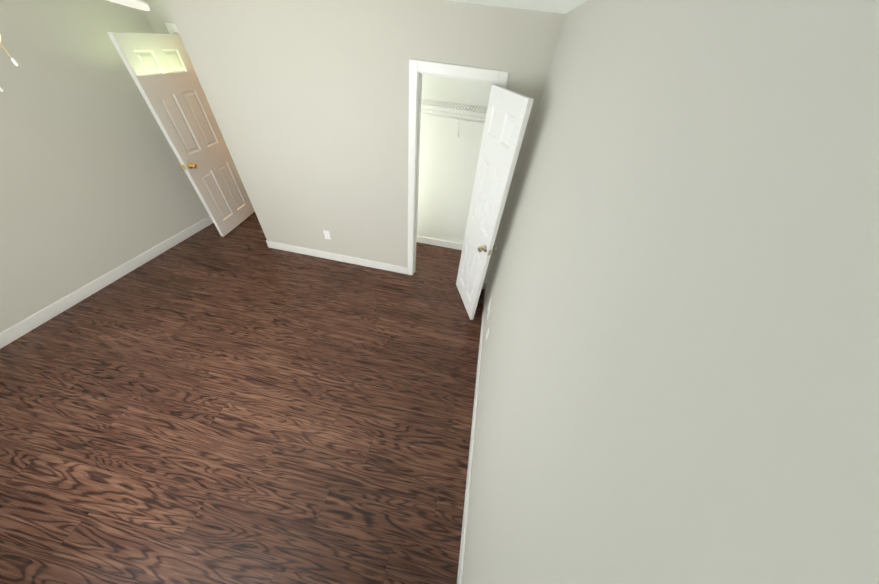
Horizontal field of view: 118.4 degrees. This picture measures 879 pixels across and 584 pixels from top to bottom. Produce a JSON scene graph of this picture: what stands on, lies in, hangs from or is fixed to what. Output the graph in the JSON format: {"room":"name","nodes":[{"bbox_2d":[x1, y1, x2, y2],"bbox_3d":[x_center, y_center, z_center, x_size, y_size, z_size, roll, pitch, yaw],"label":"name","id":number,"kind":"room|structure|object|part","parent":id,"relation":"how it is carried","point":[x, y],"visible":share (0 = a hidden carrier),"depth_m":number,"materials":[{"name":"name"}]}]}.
{"room":"empty bedroom","nodes":[
{"label":"empty bedroom","id":0,"kind":"room"},
{"bbox_2d":[0,0,208,332],"bbox_3d":[-3.607,-0.825,1.876,0.100,2.440,4.430,11,44,4],"label":"wall","id":1,"kind":"structure","parent":0,"point":[95,183],"depth_m":2.45,"materials":[{"name":"paint"}]},
{"bbox_2d":[0,216,212,348],"bbox_3d":[-3.655,0.023,2.674,0.014,0.110,4.230,11,44,4],"label":"baseboard","id":2,"kind":"structure","parent":1,"relation":"attached to","point":[26,325],"depth_m":2.74,"materials":[{"name":"paint"}]},
{"bbox_2d":[141,0,174,33],"bbox_3d":[-2.607,-2.153,3.391,1.120,2.440,0.100,11,44,4],"label":"wall","id":3,"kind":"structure","parent":0,"point":[158,15],"depth_m":2.73,"materials":[{"name":"paint"}]},
{"bbox_2d":[165,22,178,33],"bbox_3d":[-2.523,-2.020,3.493,0.906,2.123,0.132,11,44,4],"label":"door frame","id":4,"kind":"structure","parent":3,"relation":"attached to","point":[172,28],"depth_m":2.77,"materials":[{"name":"paint"}]},
{"bbox_2d":[107,32,254,236],"bbox_3d":[-2.907,-1.764,3.227,0.180,2.030,0.763,6,44,-1],"label":"entry door","id":5,"kind":"structure","parent":3,"relation":"in","point":[160,68],"depth_m":2.97,"materials":[{"name":"paint"}]},
{"bbox_2d":[0,212,484,583],"bbox_3d":[-1.670,0.510,2.577,4.300,0.100,4.380,11,44,4],"label":"floor","id":6,"kind":"structure","parent":0,"point":[242,403],"depth_m":2.00,"materials":[{"name":"brown wood"}]},
{"bbox_2d":[165,0,564,282],"bbox_3d":[-0.746,-1.237,2.677,2.980,2.440,0.100,11,44,4],"label":"wall","id":7,"kind":"structure","parent":0,"point":[308,101],"depth_m":2.23,"materials":[{"name":"paint"}]},
{"bbox_2d":[323,230,330,239],"bbox_3d":[-1.399,-0.708,3.260,0.072,0.116,0.008,11,44,4],"label":"electrical outlet","id":8,"kind":"object","parent":7,"relation":"attached to","point":[326,234],"visible":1,"depth_m":3.26,"materials":[{"name":"plastic"}]},
{"bbox_2d":[266,240,407,273],"bbox_3d":[-1.374,-0.462,3.477,1.961,0.110,0.014,11,44,4],"label":"baseboard","id":9,"kind":"structure","parent":7,"relation":"attached to","point":[301,250],"depth_m":3.47,"materials":[{"name":"paint"}]},
{"bbox_2d":[407,59,508,274],"bbox_3d":[0.054,-0.942,2.743,0.646,2.068,0.100,11,44,4],"label":"door frame","id":10,"kind":"structure","parent":7,"relation":"attached to","point":[419,91],"depth_m":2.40,"materials":[{"name":"paint"}]},
{"bbox_2d":[456,84,533,319],"bbox_3d":[0.385,-0.628,2.469,0.173,2.030,0.613,-6,45,-13],"label":"closet door","id":11,"kind":"structure","parent":7,"relation":"in","point":[507,116],"depth_m":2.14,"materials":[{"name":"paint"}]},
{"bbox_2d":[417,74,494,243],"bbox_3d":[-0.625,-1.487,2.954,2.880,2.440,0.680,11,44,4],"label":"wall","id":12,"kind":"structure","parent":0,"point":[448,159],"depth_m":3.11,"materials":[{"name":"paint"}]},
{"bbox_2d":[416,236,462,249],"bbox_3d":[-0.667,-0.871,3.996,2.880,0.110,0.018,11,44,4],"label":"baseboard","id":13,"kind":"structure","parent":12,"relation":"attached to","point":[420,239],"depth_m":3.94,"materials":[{"name":"paint"}]},
{"bbox_2d":[421,99,486,136],"bbox_3d":[-0.554,-1.903,2.802,2.873,0.307,0.317,11,44,4],"label":"closet shelf","id":14,"kind":"object","parent":12,"relation":"attached to","point":[451,117],"visible":0.17,"depth_m":2.59,"materials":[{"name":"white metal"}]},
{"bbox_2d":[448,0,586,13],"bbox_3d":[-1.443,-1.317,0.827,4.300,0.100,4.380,11,44,4],"label":"ceiling","id":15,"kind":"structure","parent":0,"point":[561,6],"depth_m":1.53,"materials":[{"name":"paint"}]},
{"bbox_2d":[0,0,149,91],"bbox_3d":[-1.605,-0.953,0.845,0.831,0.477,0.831,11,44,4],"label":"ceiling fan","id":16,"kind":"object","parent":15,"relation":"hanging from","point":[140,5],"visible":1,"depth_m":1.04,"materials":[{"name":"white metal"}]},
{"bbox_3d":[-1.611,-0.910,0.886,0.132,0.132,0.132,11,44,4],"label":"globe","id":17,"kind":"part","parent":16,"relation":"part of"},
{"bbox_3d":[-1.334,-1.120,0.965,0.320,0.082,0.334,11,44,4],"label":"blade","id":18,"kind":"part","parent":16,"relation":"part of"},
{"bbox_2d":[462,0,878,583],"bbox_3d":[0.503,-0.015,1.564,0.100,2.440,4.430,11,44,4],"label":"wall","id":19,"kind":"structure","parent":0,"point":[679,376],"depth_m":0.38,"materials":[{"name":"paint"}]},
{"bbox_2d":[457,282,486,583],"bbox_3d":[0.273,1.062,2.101,0.014,0.110,3.420,11,44,4],"label":"baseboard","id":20,"kind":"structure","parent":19,"relation":"attached to","point":[466,503],"depth_m":1.89,"materials":[{"name":"paint"}]}
]}

